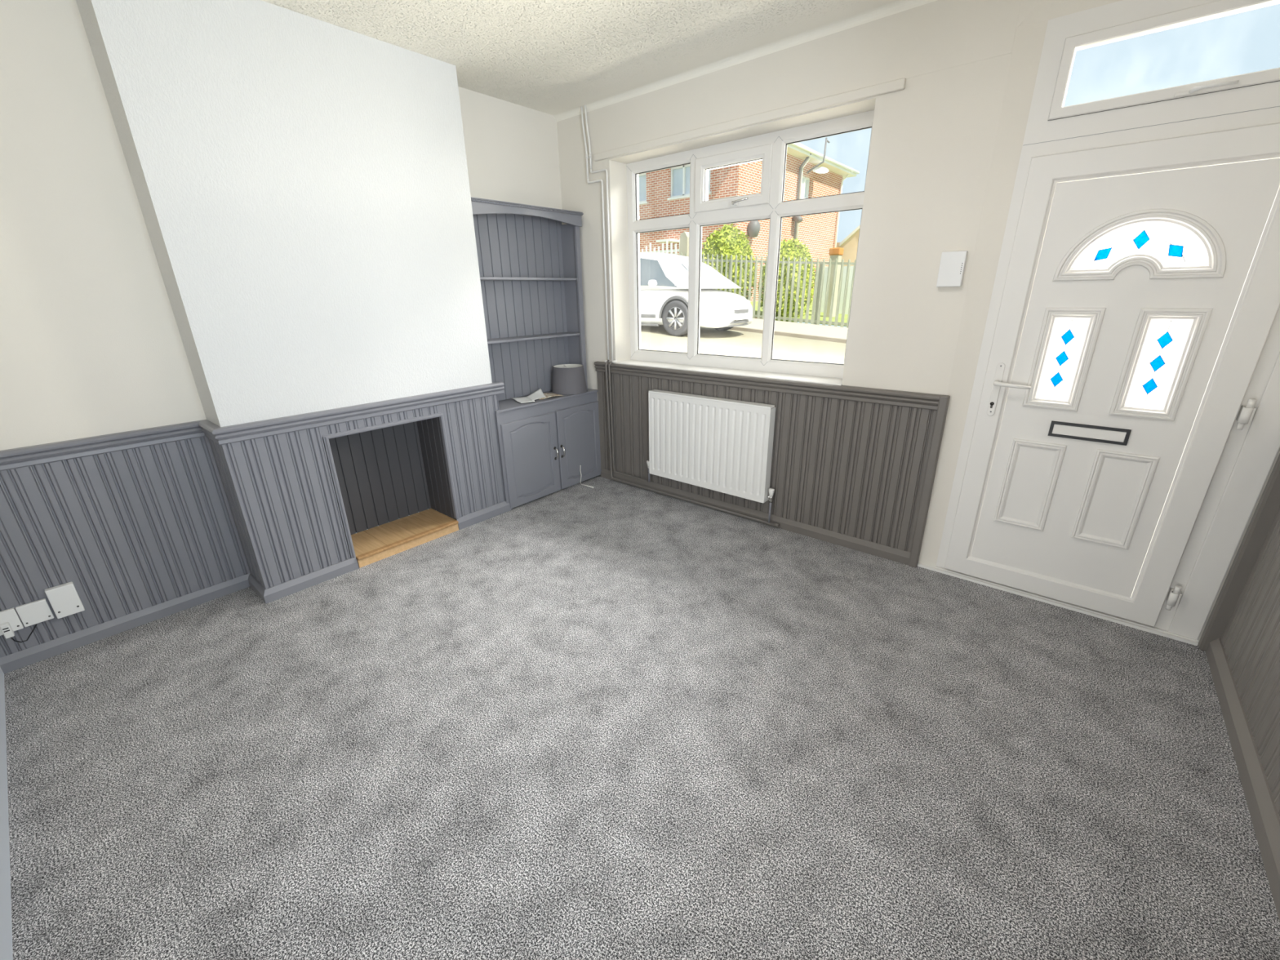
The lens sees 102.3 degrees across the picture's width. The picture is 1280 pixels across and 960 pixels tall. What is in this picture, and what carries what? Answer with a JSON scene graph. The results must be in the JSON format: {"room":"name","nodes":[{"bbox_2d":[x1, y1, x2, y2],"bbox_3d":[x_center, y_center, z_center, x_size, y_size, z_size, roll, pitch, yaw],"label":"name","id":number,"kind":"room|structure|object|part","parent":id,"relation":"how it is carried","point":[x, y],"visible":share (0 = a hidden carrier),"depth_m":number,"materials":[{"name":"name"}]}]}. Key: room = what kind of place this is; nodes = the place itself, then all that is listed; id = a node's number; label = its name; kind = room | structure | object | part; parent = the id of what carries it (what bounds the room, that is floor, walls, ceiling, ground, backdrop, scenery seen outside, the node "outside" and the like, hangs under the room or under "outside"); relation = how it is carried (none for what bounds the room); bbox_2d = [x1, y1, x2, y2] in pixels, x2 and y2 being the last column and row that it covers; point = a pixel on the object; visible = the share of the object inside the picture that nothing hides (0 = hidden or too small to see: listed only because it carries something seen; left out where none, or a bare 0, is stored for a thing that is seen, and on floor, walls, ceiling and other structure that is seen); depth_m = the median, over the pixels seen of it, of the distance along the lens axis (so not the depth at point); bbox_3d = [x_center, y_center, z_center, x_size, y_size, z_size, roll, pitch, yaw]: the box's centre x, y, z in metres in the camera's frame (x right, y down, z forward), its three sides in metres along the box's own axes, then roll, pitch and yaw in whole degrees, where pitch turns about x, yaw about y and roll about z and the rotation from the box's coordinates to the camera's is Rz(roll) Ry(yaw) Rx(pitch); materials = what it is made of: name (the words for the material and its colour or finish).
{"room":"living room","nodes":[
{"label":"living room","id":0,"kind":"room"},
{"bbox_2d":[0,0,563,511],"bbox_3d":[-1.835,-0.872,3.054,0.150,2.864,3.665,15,26,38],"label":"wall","id":1,"kind":"structure","parent":0,"point":[91,344],"depth_m":2.20,"materials":[{"name":"paint"}]},
{"bbox_2d":[0,435,250,657],"bbox_3d":[-2.529,0.282,2.441,0.020,0.820,0.964,15,26,38],"label":"panelling","id":2,"kind":"object","parent":1,"relation":"attached to","point":[133,530],"visible":0.99,"depth_m":2.45,"materials":[{"name":"grey paint"}]},
{"bbox_2d":[0,607,23,635],"bbox_3d":[-2.759,0.618,2.233,0.020,0.102,0.089,15,26,38],"label":"socket plate","id":3,"kind":"object","parent":2,"relation":"attached to","point":[10,615],"visible":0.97,"depth_m":2.24,"materials":[{"name":"white plastic"}]},
{"bbox_2d":[0,622,36,642],"bbox_3d":[-2.721,0.664,2.267,0.032,0.117,0.100,10,23,28],"label":"plug","id":4,"kind":"object","parent":3,"relation":"attached to","point":[6,629],"visible":1,"depth_m":2.22,"materials":[{"name":"white plastic"}]},
{"bbox_2d":[15,598,53,626],"bbox_3d":[-2.699,0.592,2.299,0.020,0.100,0.090,15,26,38],"label":"socket plate","id":5,"kind":"object","parent":2,"relation":"attached to","point":[34,612],"visible":1,"depth_m":2.29,"materials":[{"name":"white plastic"}]},
{"bbox_2d":[44,582,84,618],"bbox_3d":[-2.634,0.551,2.360,0.031,0.146,0.088,15,26,38],"label":"junction box","id":6,"kind":"object","parent":2,"relation":"attached to","point":[64,600],"visible":1,"depth_m":2.35,"materials":[{"name":"white plastic"}]},
{"bbox_2d":[0,557,359,673],"bbox_3d":[-2.263,0.658,2.664,0.312,0.072,1.422,15,26,38],"label":"baseboard","id":7,"kind":"structure","parent":1,"relation":"attached to","point":[23,658],"depth_m":2.65,"materials":[{"name":"grey paint"}]},
{"bbox_2d":[75,0,492,426],"bbox_3d":[-1.631,-0.894,2.959,0.270,2.764,1.535,15,26,38],"label":"wall","id":8,"kind":"structure","parent":0,"point":[300,181],"depth_m":2.53,"materials":[{"name":"white paint"}]},
{"bbox_2d":[208,437,264,586],"bbox_3d":[-2.117,0.174,2.716,0.270,0.820,0.020,15,26,38],"label":"panelling","id":9,"kind":"object","parent":8,"relation":"attached to","point":[217,451],"visible":0.66,"depth_m":2.69,"materials":[{"name":"grey paint"}]},
{"bbox_2d":[0,382,504,471],"bbox_3d":[-1.901,-0.324,2.778,0.316,0.080,2.587,15,26,38],"label":"rail","id":10,"kind":"object","parent":8,"relation":"attached to","point":[10,459],"visible":1,"depth_m":2.54,"materials":[{"name":"grey paint"}]},
{"bbox_2d":[221,426,350,588],"bbox_3d":[-1.873,0.148,2.775,0.020,0.820,0.433,15,26,38],"label":"panelling","id":11,"kind":"object","parent":8,"relation":"attached to","point":[282,483],"visible":1,"depth_m":2.75,"materials":[{"name":"grey paint"}]},
{"bbox_2d":[320,404,442,436],"bbox_3d":[-1.508,-0.363,3.057,0.020,0.065,0.718,15,26,38],"label":"panelling","id":12,"kind":"object","parent":8,"relation":"attached to","point":[341,427],"visible":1,"depth_m":3.02,"materials":[{"name":"grey paint"}]},
{"bbox_2d":[441,394,505,517],"bbox_3d":[-1.134,-0.165,3.595,0.020,0.820,0.425,15,26,38],"label":"panelling","id":13,"kind":"object","parent":8,"relation":"attached to","point":[471,425],"visible":0.99,"depth_m":3.57,"materials":[{"name":"grey paint"}]},
{"bbox_2d":[455,500,510,529],"bbox_3d":[-1.130,0.246,3.724,0.042,0.081,0.430,15,26,38],"label":"baseboard","id":14,"kind":"structure","parent":8,"relation":"attached to","point":[474,517],"depth_m":3.70,"materials":[{"name":"grey paint"}]},
{"bbox_2d":[261,0,937,121],"bbox_3d":[-0.148,-1.838,1.355,4.395,0.135,4.035,15,26,38],"label":"ceiling","id":15,"kind":"structure","parent":0,"point":[556,58],"depth_m":2.61,"materials":[{"name":"white paint"}]},
{"bbox_2d":[4,475,1279,959],"bbox_3d":[-0.142,0.803,2.273,4.095,0.001,3.515,15,26,38],"label":"floor","id":16,"kind":"structure","parent":0,"point":[610,720],"depth_m":1.76,"materials":[{"name":"grey carpet"}]},
{"bbox_2d":[322,412,459,568],"bbox_3d":[-1.612,0.014,3.300,0.379,0.824,0.718,15,26,38],"label":"fireplace","id":17,"kind":"object","parent":16,"relation":"on","point":[383,473],"visible":0.77,"depth_m":3.42,"materials":[{"name":"grey paint"}]},
{"bbox_3d":[-1.753,-0.048,3.403,0.012,0.733,0.670,15,26,38],"label":"panel","id":18,"kind":"part","parent":17,"relation":"part of","materials":[{"name":"grey paint"}]},
{"bbox_3d":[-1.408,-0.106,3.547,0.315,0.733,0.012,15,26,38],"label":"panel","id":19,"kind":"part","parent":17,"relation":"part of","materials":[{"name":"grey paint"}]},
{"bbox_2d":[494,388,601,510],"bbox_3d":[-0.769,-0.287,4.169,0.346,0.764,1.013,15,26,38],"label":"base cabinet","id":20,"kind":"object","parent":16,"relation":"on","point":[544,444],"visible":0.98,"depth_m":4.03,"materials":[{"name":"grey paint"}]},
{"bbox_3d":[-0.822,-0.156,3.942,0.019,0.648,0.498,15,26,38],"label":"door","id":21,"kind":"part","parent":20,"relation":"part of","materials":[{"name":"grey paint"}]},
{"bbox_2d":[497,388,597,412],"bbox_3d":[-0.785,-0.646,4.061,0.302,0.016,0.990,15,26,38],"label":"countertop","id":22,"kind":"structure","parent":20,"relation":"on","point":[506,405],"depth_m":3.89,"materials":[{"name":"grey paint"}]},
{"bbox_2d":[511,396,534,403],"bbox_3d":[-0.862,-0.619,3.945,0.184,0.012,0.220,-14,24,-32],"label":"leaflet","id":23,"kind":"object","parent":22,"relation":"on","point":[523,399],"visible":0.91,"depth_m":3.92,"materials":[{"name":"white paper"}]},
{"bbox_2d":[525,388,545,400],"bbox_3d":[-0.802,-0.667,3.999,0.157,0.046,0.215,15,26,38],"label":"leaflet","id":24,"kind":"object","parent":23,"relation":"on","point":[538,394],"visible":1,"depth_m":4.02,"materials":[{"name":"white paper"}]},
{"bbox_2d":[471,196,587,400],"bbox_3d":[-0.820,-1.284,3.836,0.250,1.334,0.973,15,26,38],"label":"shelf unit","id":25,"kind":"object","parent":22,"relation":"on","point":[531,272],"visible":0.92,"depth_m":3.93,"materials":[{"name":"grey paint"}]},
{"bbox_3d":[-0.747,-1.873,3.543,0.016,0.015,0.964,15,26,38],"label":"rope moulding","id":26,"kind":"part","parent":25,"relation":"part of","materials":[{"name":"grey paint"}]},
{"bbox_3d":[-0.847,-1.473,3.776,0.175,0.018,0.926,15,26,38],"label":"shelf","id":27,"kind":"part","parent":25,"relation":"part of","materials":[{"name":"grey paint"}]},
{"bbox_3d":[-0.840,-1.083,3.919,0.175,0.018,0.926,15,26,38],"label":"shelf","id":28,"kind":"part","parent":25,"relation":"part of","materials":[{"name":"grey paint"}]},
{"bbox_3d":[-0.545,-1.384,4.199,0.186,1.264,0.016,15,26,38],"label":"panel","id":29,"kind":"part","parent":25,"relation":"part of","materials":[{"name":"grey paint"}]},
{"bbox_2d":[538,392,564,399],"bbox_3d":[-0.747,-0.666,4.066,0.226,0.009,0.182,-20,27,-41],"label":"leaflet","id":30,"kind":"object","parent":22,"relation":"on","point":[546,394],"visible":0.83,"depth_m":4.07,"materials":[{"name":"beige paper"}]},
{"bbox_2d":[551,364,587,395],"bbox_3d":[-0.583,-0.830,4.227,0.293,0.209,0.293,15,26,38],"label":"lampshade","id":31,"kind":"object","parent":22,"relation":"on","point":[567,379],"visible":1,"depth_m":4.13,"materials":[{"name":"grey fabric"}]},
{"bbox_3d":[-0.660,-0.208,4.082,0.039,0.096,0.015,15,26,38],"label":"handle","id":32,"kind":"part","parent":20,"relation":"part of","materials":[{"name":"silver metal"}]},
{"bbox_3d":[-0.615,-0.227,4.132,0.039,0.096,0.015,15,26,38],"label":"handle","id":33,"kind":"part","parent":20,"relation":"part of","materials":[{"name":"silver metal"}]},
{"bbox_3d":[-0.498,-0.296,4.300,0.019,0.654,0.472,15,26,38],"label":"door","id":34,"kind":"part","parent":20,"relation":"part of","materials":[{"name":"grey paint"}]},
{"bbox_2d":[556,0,1279,644],"bbox_3d":[1.071,-0.970,3.187,4.395,2.864,0.320,15,26,38],"label":"wall","id":35,"kind":"structure","parent":0,"point":[946,147],"depth_m":2.62,"materials":[{"name":"paint"}]},
{"bbox_2d":[584,105,648,482],"bbox_3d":[-0.155,-1.316,3.890,0.579,2.700,0.060,16,26,39],"label":"pipe","id":36,"kind":"object","parent":35,"relation":"attached to","point":[585,109],"visible":0.98,"depth_m":3.90,"materials":[{"name":"white metal"}]},
{"bbox_2d":[580,106,779,527],"bbox_3d":[0.265,-1.167,3.568,1.747,2.770,0.064,15,26,38],"label":"pipe","id":37,"kind":"object","parent":35,"relation":"attached to","point":[777,525],"visible":0.98,"depth_m":3.90,"materials":[{"name":"white metal"}]},
{"bbox_2d":[600,468,911,564],"bbox_3d":[0.627,0.197,3.784,2.507,0.075,0.034,15,26,38],"label":"baseboard","id":38,"kind":"structure","parent":35,"relation":"attached to","point":[895,554],"depth_m":3.46,"materials":[{"name":"grey paint"}]},
{"bbox_2d":[596,371,937,552],"bbox_3d":[0.621,-0.241,3.635,2.525,0.880,0.016,15,26,38],"label":"panelling","id":39,"kind":"object","parent":35,"relation":"attached to","point":[855,468],"visible":0.8,"depth_m":3.20,"materials":[{"name":"grey paint"}]},
{"bbox_2d":[646,389,775,522],"bbox_3d":[0.470,-0.196,3.706,1.095,0.802,0.073,15,26,38],"label":"radiator","id":40,"kind":"object","parent":39,"relation":"attached to","point":[721,445],"visible":1,"depth_m":3.60,"materials":[{"name":"white metal"}]},
{"bbox_2d":[594,110,941,410],"bbox_3d":[0.675,-1.366,3.315,2.525,1.493,0.300,15,26,38],"label":"window","id":41,"kind":"structure","parent":35,"relation":"in","point":[771,148],"depth_m":3.36,"materials":[{"name":"white plastic"}]},
{"bbox_3d":[0.547,-0.768,3.628,1.808,0.014,0.207,15,26,38],"label":"sill","id":42,"kind":"part","parent":41,"relation":"part of","materials":[{"name":"white paint"}]},
{"bbox_3d":[0.602,-1.770,3.302,0.050,0.022,0.018,15,26,38],"label":"sash handle","id":43,"kind":"part","parent":41,"relation":"part of","materials":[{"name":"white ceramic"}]},
{"bbox_3d":[0.600,-1.921,3.310,0.550,0.317,0.072,15,26,38],"label":"opening sash","id":44,"kind":"part","parent":41,"relation":"part of","materials":[{"name":"white plastic"}]},
{"bbox_3d":[0.629,-1.762,3.256,0.120,0.030,0.023,15,26,38],"label":"handle lever","id":45,"kind":"part","parent":41,"relation":"part of","materials":[{"name":"silver metal"}]},
{"bbox_2d":[593,1,1021,161],"bbox_3d":[0.620,-2.131,2.911,2.481,0.216,0.022,15,26,38],"label":"beam","id":46,"kind":"structure","parent":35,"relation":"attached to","point":[882,68],"depth_m":2.67,"materials":[{"name":"paint"}]},
{"bbox_2d":[908,395,950,567],"bbox_3d":[1.591,0.032,2.846,0.042,1.000,0.048,15,26,38],"label":"end post","id":47,"kind":"object","parent":35,"relation":"attached to","point":[943,405],"visible":1,"depth_m":2.81,"materials":[{"name":"grey paint"}]},
{"bbox_2d":[936,250,968,286],"bbox_3d":[1.521,-1.028,2.513,0.106,0.159,0.032,15,26,38],"label":"door chime","id":48,"kind":"object","parent":35,"relation":"attached to","point":[953,264],"visible":1,"depth_m":2.50,"materials":[{"name":"white plastic"}]},
{"bbox_2d":[917,0,1279,645],"bbox_3d":[2.057,-0.579,2.242,1.149,2.548,0.176,15,26,38],"label":"door","id":49,"kind":"structure","parent":35,"relation":"in","point":[1120,445],"depth_m":2.19,"materials":[{"name":"white plastic"}]},
{"bbox_3d":[1.746,-0.443,2.528,0.033,0.259,0.008,15,26,38],"label":"handle plate","id":50,"kind":"part","parent":49,"relation":"part of","materials":[{"name":"white plastic"}]},
{"bbox_3d":[1.773,-0.454,2.457,0.152,0.026,0.052,15,26,38],"label":"lever","id":51,"kind":"part","parent":49,"relation":"part of","materials":[{"name":"white plastic"}]},
{"bbox_3d":[1.930,0.026,2.560,0.209,0.448,0.013,15,26,38],"label":"raised panel","id":52,"kind":"part","parent":49,"relation":"part of","materials":[{"name":"white plastic"}]},
{"bbox_3d":[1.940,-0.555,2.369,0.114,0.359,0.003,15,26,38],"label":"rectangular glass","id":53,"kind":"part","parent":49,"relation":"part of","materials":[{"name":"white glass"}]},
{"bbox_3d":[1.931,-0.551,2.359,0.208,0.453,0.044,15,26,38],"label":"rectangular moulding","id":54,"kind":"part","parent":49,"relation":"part of","materials":[{"name":"white plastic"}]},
{"bbox_3d":[2.173,0.092,2.367,0.208,0.450,0.013,15,26,38],"label":"raised panel","id":55,"kind":"part","parent":49,"relation":"part of","materials":[{"name":"white plastic"}]},
{"bbox_3d":[2.047,-0.358,2.317,0.652,1.800,0.001,15,26,38],"label":"panel","id":56,"kind":"part","parent":49,"relation":"part of","materials":[{"name":"white plastic"}]},
{"bbox_3d":[2.054,-0.961,2.111,0.403,0.156,0.003,15,26,38],"label":"arched glass","id":57,"kind":"part","parent":49,"relation":"part of","materials":[{"name":"white glass"}]},
{"bbox_3d":[2.045,-0.958,2.102,0.525,0.262,0.044,15,26,38],"label":"arch moulding","id":58,"kind":"part","parent":49,"relation":"part of","materials":[{"name":"white plastic"}]},
{"bbox_3d":[2.183,-0.488,2.175,0.115,0.359,0.003,15,26,38],"label":"rectangular glass","id":59,"kind":"part","parent":49,"relation":"part of","materials":[{"name":"white glass"}]},
{"bbox_3d":[2.174,-0.485,2.166,0.209,0.453,0.044,15,26,38],"label":"rectangular moulding","id":60,"kind":"part","parent":49,"relation":"part of","materials":[{"name":"white plastic"}]},
{"bbox_3d":[2.079,-1.562,1.866,0.904,0.280,0.047,15,26,38],"label":"fanlight sash","id":61,"kind":"part","parent":49,"relation":"part of","materials":[{"name":"white plastic"}]},
{"bbox_3d":[2.031,-1.438,1.916,0.063,0.014,0.014,15,26,38],"label":"fanlight handle","id":62,"kind":"part","parent":49,"relation":"part of","materials":[{"name":"white plastic"}]},
{"bbox_3d":[2.072,-1.422,1.863,0.122,0.019,0.022,15,26,38],"label":"handle lever","id":63,"kind":"part","parent":49,"relation":"part of","materials":[{"name":"white plastic"}]},
{"bbox_3d":[-1.343,0.052,0.505,4.095,2.864,0.150,15,26,38],"label":"wall","id":64,"kind":"structure","parent":0,"visible":0},
{"bbox_2d":[0,666,13,959],"bbox_3d":[-1.265,1.222,1.007,4.095,0.120,0.030,15,26,38],"label":"baseboard","id":65,"kind":"structure","parent":64,"relation":"attached to","point":[6,924],"depth_m":1.50,"materials":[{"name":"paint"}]},
{"bbox_3d":[1.534,-0.019,0.569,0.200,2.864,3.985,15,26,38],"label":"wall","id":66,"kind":"structure","parent":0,"visible":0},
{"bbox_2d":[1198,453,1279,651],"bbox_3d":[2.508,0.285,2.111,0.061,1.000,0.052,15,26,38],"label":"end post","id":67,"kind":"object","parent":66,"relation":"attached to","point":[1268,504],"visible":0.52,"depth_m":2.12,"materials":[{"name":"grey paint"}]},
{"bbox_2d":[1205,638,1279,922],"bbox_3d":[1.392,1.196,1.006,0.040,0.085,3.465,15,26,38],"label":"baseboard","id":68,"kind":"structure","parent":66,"relation":"attached to","point":[1265,819],"depth_m":1.66,"materials":[{"name":"grey paint"}]},
{"bbox_2d":[1220,506,1279,815],"bbox_3d":[1.394,0.769,0.842,0.016,0.880,3.465,15,26,38],"label":"panelling","id":69,"kind":"object","parent":66,"relation":"attached to","point":[1250,638],"visible":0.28,"depth_m":1.87,"materials":[{"name":"grey paint"}]},
{"label":"outside","id":70,"kind":"structure","parent":0,"visible":0},
{"bbox_2d":[750,300,848,326],"bbox_3d":[9.143,-9.365,26.936,44.000,1.360,30.750,15,26,38],"label":"lawn","id":71,"kind":"structure","parent":70,"point":[757,302],"depth_m":13.95,"materials":[{"name":"green plant"}]},
{"bbox_2d":[641,238,679,254],"bbox_3d":[-0.057,-7.394,18.355,3.800,1.934,0.060,15,26,38],"label":"railing","id":72,"kind":"object","parent":71,"relation":"on","point":[671,251],"visible":0.16,"depth_m":17.32,"materials":[{"name":"white metal"}]},
{"bbox_3d":[-0.057,-7.978,18.154,3.800,0.070,0.030,15,26,38],"label":"rail","id":73,"kind":"part","parent":72,"relation":"part of","materials":[{"name":"white metal"}]},
{"bbox_2d":[679,231,688,256],"bbox_3d":[1.370,-6.543,16.130,0.450,2.220,0.250,15,26,38],"label":"concrete post","id":74,"kind":"object","parent":71,"relation":"on","point":[684,237],"visible":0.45,"depth_m":15.73,"materials":[{"name":"beige concrete"}]},
{"bbox_2d":[701,222,755,299],"bbox_3d":[2.437,-5.874,14.697,1.810,2.604,1.599,15,26,38],"label":"bush","id":75,"kind":"object","parent":71,"relation":"on","point":[726,242],"visible":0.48,"depth_m":14.09,"materials":[{"name":"green plant"}]},
{"bbox_2d":[638,142,859,319],"bbox_3d":[-0.421,-12.879,25.607,18.310,9.060,10.350,15,26,38],"label":"house","id":76,"kind":"structure","parent":71,"relation":"on","point":[664,192],"depth_m":19.48,"materials":[{"name":"red brick"}]},
{"bbox_3d":[-0.552,-11.338,20.241,2.290,0.980,0.010,15,26,38],"label":"pane","id":77,"kind":"part","parent":76,"relation":"part of","materials":[{"name":"glass"}]},
{"bbox_3d":[1.777,-10.157,18.434,1.870,0.070,0.160,15,26,38],"label":"sill","id":78,"kind":"part","parent":76,"relation":"part of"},
{"bbox_3d":[1.843,-10.681,18.336,1.750,0.980,0.010,15,26,38],"label":"pane","id":79,"kind":"part","parent":76,"relation":"part of","materials":[{"name":"glass"}]},
{"bbox_3d":[6.590,-11.827,20.883,0.010,0.810,0.850,15,26,38],"label":"pane","id":80,"kind":"part","parent":76,"relation":"part of","materials":[{"name":"grey glass"}]},
{"bbox_2d":[806,137,830,173],"bbox_3d":[7.110,-12.758,20.376,0.690,1.213,0.771,15,26,38],"label":"satellite dish","id":81,"kind":"object","parent":76,"relation":"attached to","point":[820,170],"visible":1,"depth_m":20.43,"materials":[{"name":"white metal"}]},
{"bbox_3d":[7.199,-12.343,20.593,0.660,0.099,0.660,-1,52,-1],"label":"dish","id":82,"kind":"part","parent":81,"relation":"part of","materials":[{"name":"white metal"}]},
{"bbox_2d":[757,237,815,322],"bbox_3d":[3.885,-5.188,13.661,1.553,2.256,1.502,15,26,38],"label":"bush","id":83,"kind":"object","parent":71,"relation":"on","point":[788,249],"visible":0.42,"depth_m":13.16,"materials":[{"name":"green plant"}]},
{"bbox_2d":[814,266,853,314],"bbox_3d":[7.969,-4.988,13.543,6.850,1.370,0.200,15,26,38],"label":"wall","id":84,"kind":"structure","parent":71,"relation":"on","point":[845,268],"depth_m":15.08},
{"bbox_2d":[826,247,844,316],"bbox_3d":[5.154,-5.258,13.757,0.290,1.720,0.290,15,26,38],"label":"brick pier","id":85,"kind":"structure","parent":71,"relation":"on","point":[835,253],"depth_m":13.62,"materials":[{"name":"brick"}]},
{"bbox_2d":[835,224,860,266],"bbox_3d":[11.944,-11.353,26.977,2.600,3.460,6.200,15,26,38],"label":"house","id":86,"kind":"structure","parent":71,"relation":"on","point":[850,244],"depth_m":24.59,"materials":[{"name":"beige paint"}]},
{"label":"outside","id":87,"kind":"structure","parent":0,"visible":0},
{"bbox_2d":[640,324,846,364],"bbox_3d":[-4.385,-3.484,11.967,44.000,1.522,6.500,15,26,38],"label":"road","id":88,"kind":"structure","parent":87,"point":[712,340],"depth_m":8.89,"materials":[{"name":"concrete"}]},
{"bbox_2d":[640,252,752,336],"bbox_3d":[0.040,-3.923,10.759,4.756,1.555,1.890,15,26,38],"label":"car","id":89,"kind":"object","parent":88,"relation":"on","point":[664,277],"visible":0.59,"depth_m":9.54,"materials":[{"name":"white paint"}]},
{"bbox_2d":[647,279,657,287],"bbox_3d":[0.231,-3.626,9.505,0.180,0.135,0.180,15,26,38],"label":"mirror","id":90,"kind":"object","parent":89,"relation":"attached to","point":[651,283],"depth_m":9.45,"materials":[{"name":"white paint"}]},
{"bbox_2d":[713,315,717,323],"bbox_3d":[1.375,-2.869,9.224,0.050,0.150,0.150,15,26,38],"label":"fog lamp","id":91,"kind":"object","parent":89,"relation":"attached to","point":[715,317],"depth_m":9.18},
{"bbox_2d":[729,319,748,324],"bbox_3d":[1.849,-2.960,9.602,0.140,0.055,0.920,15,26,38],"label":"grille","id":92,"kind":"object","parent":89,"relation":"attached to","point":[731,321],"depth_m":9.49,"materials":[{"name":"grey plastic"}]},
{"bbox_2d":[733,309,748,313],"bbox_3d":[1.857,-3.124,9.533,0.113,0.060,0.800,15,26,38],"label":"grille","id":93,"kind":"object","parent":89,"relation":"attached to","point":[735,311],"depth_m":9.45,"materials":[{"name":"grey plastic"}]},
{"bbox_3d":[1.911,-3.025,9.522,0.011,0.110,0.520,15,26,38],"label":"number plate","id":94,"kind":"part","parent":89,"relation":"part of","materials":[{"name":"white plastic"}]},
{"bbox_2d":[729,326,846,343],"bbox_3d":[-2.255,-4.468,14.303,44.000,1.472,0.120,15,26,38],"label":"kerb","id":95,"kind":"object","parent":88,"relation":"on","point":[735,328],"visible":0.04,"depth_m":10.07,"materials":[{"name":"concrete"}]},
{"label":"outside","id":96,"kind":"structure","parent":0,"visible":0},
{"bbox_2d":[738,318,848,338],"bbox_3d":[-1.486,-4.845,15.139,44.000,1.360,2.270,15,26,38],"label":"pavement","id":97,"kind":"structure","parent":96,"point":[833,331],"depth_m":11.08,"materials":[{"name":"concrete"}]},
{"bbox_2d":[648,251,856,328],"bbox_3d":[4.556,-4.212,11.534,11.300,2.275,0.150,15,26,38],"label":"fence","id":98,"kind":"object","parent":97,"relation":"on","point":[818,296],"visible":0.26,"depth_m":12.09,"materials":[{"name":"green wood"}]},
{"bbox_3d":[2.320,-4.936,13.320,0.060,1.420,0.080,15,26,38],"label":"post","id":99,"kind":"part","parent":98,"relation":"part of","materials":[{"name":"beige wood"}]},
{"bbox_3d":[4.532,-4.755,11.317,11.300,0.762,0.035,15,26,38],"label":"rail","id":100,"kind":"part","parent":98,"relation":"part of","materials":[{"name":"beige wood"}]},
{"bbox_3d":[4.552,-3.571,11.750,11.300,0.762,0.035,15,26,38],"label":"rail","id":101,"kind":"part","parent":98,"relation":"part of","materials":[{"name":"beige wood"}]},
{"bbox_3d":[4.136,-4.287,11.933,0.060,1.420,0.080,15,26,38],"label":"post","id":102,"kind":"part","parent":98,"relation":"part of","materials":[{"name":"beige wood"}]}
]}

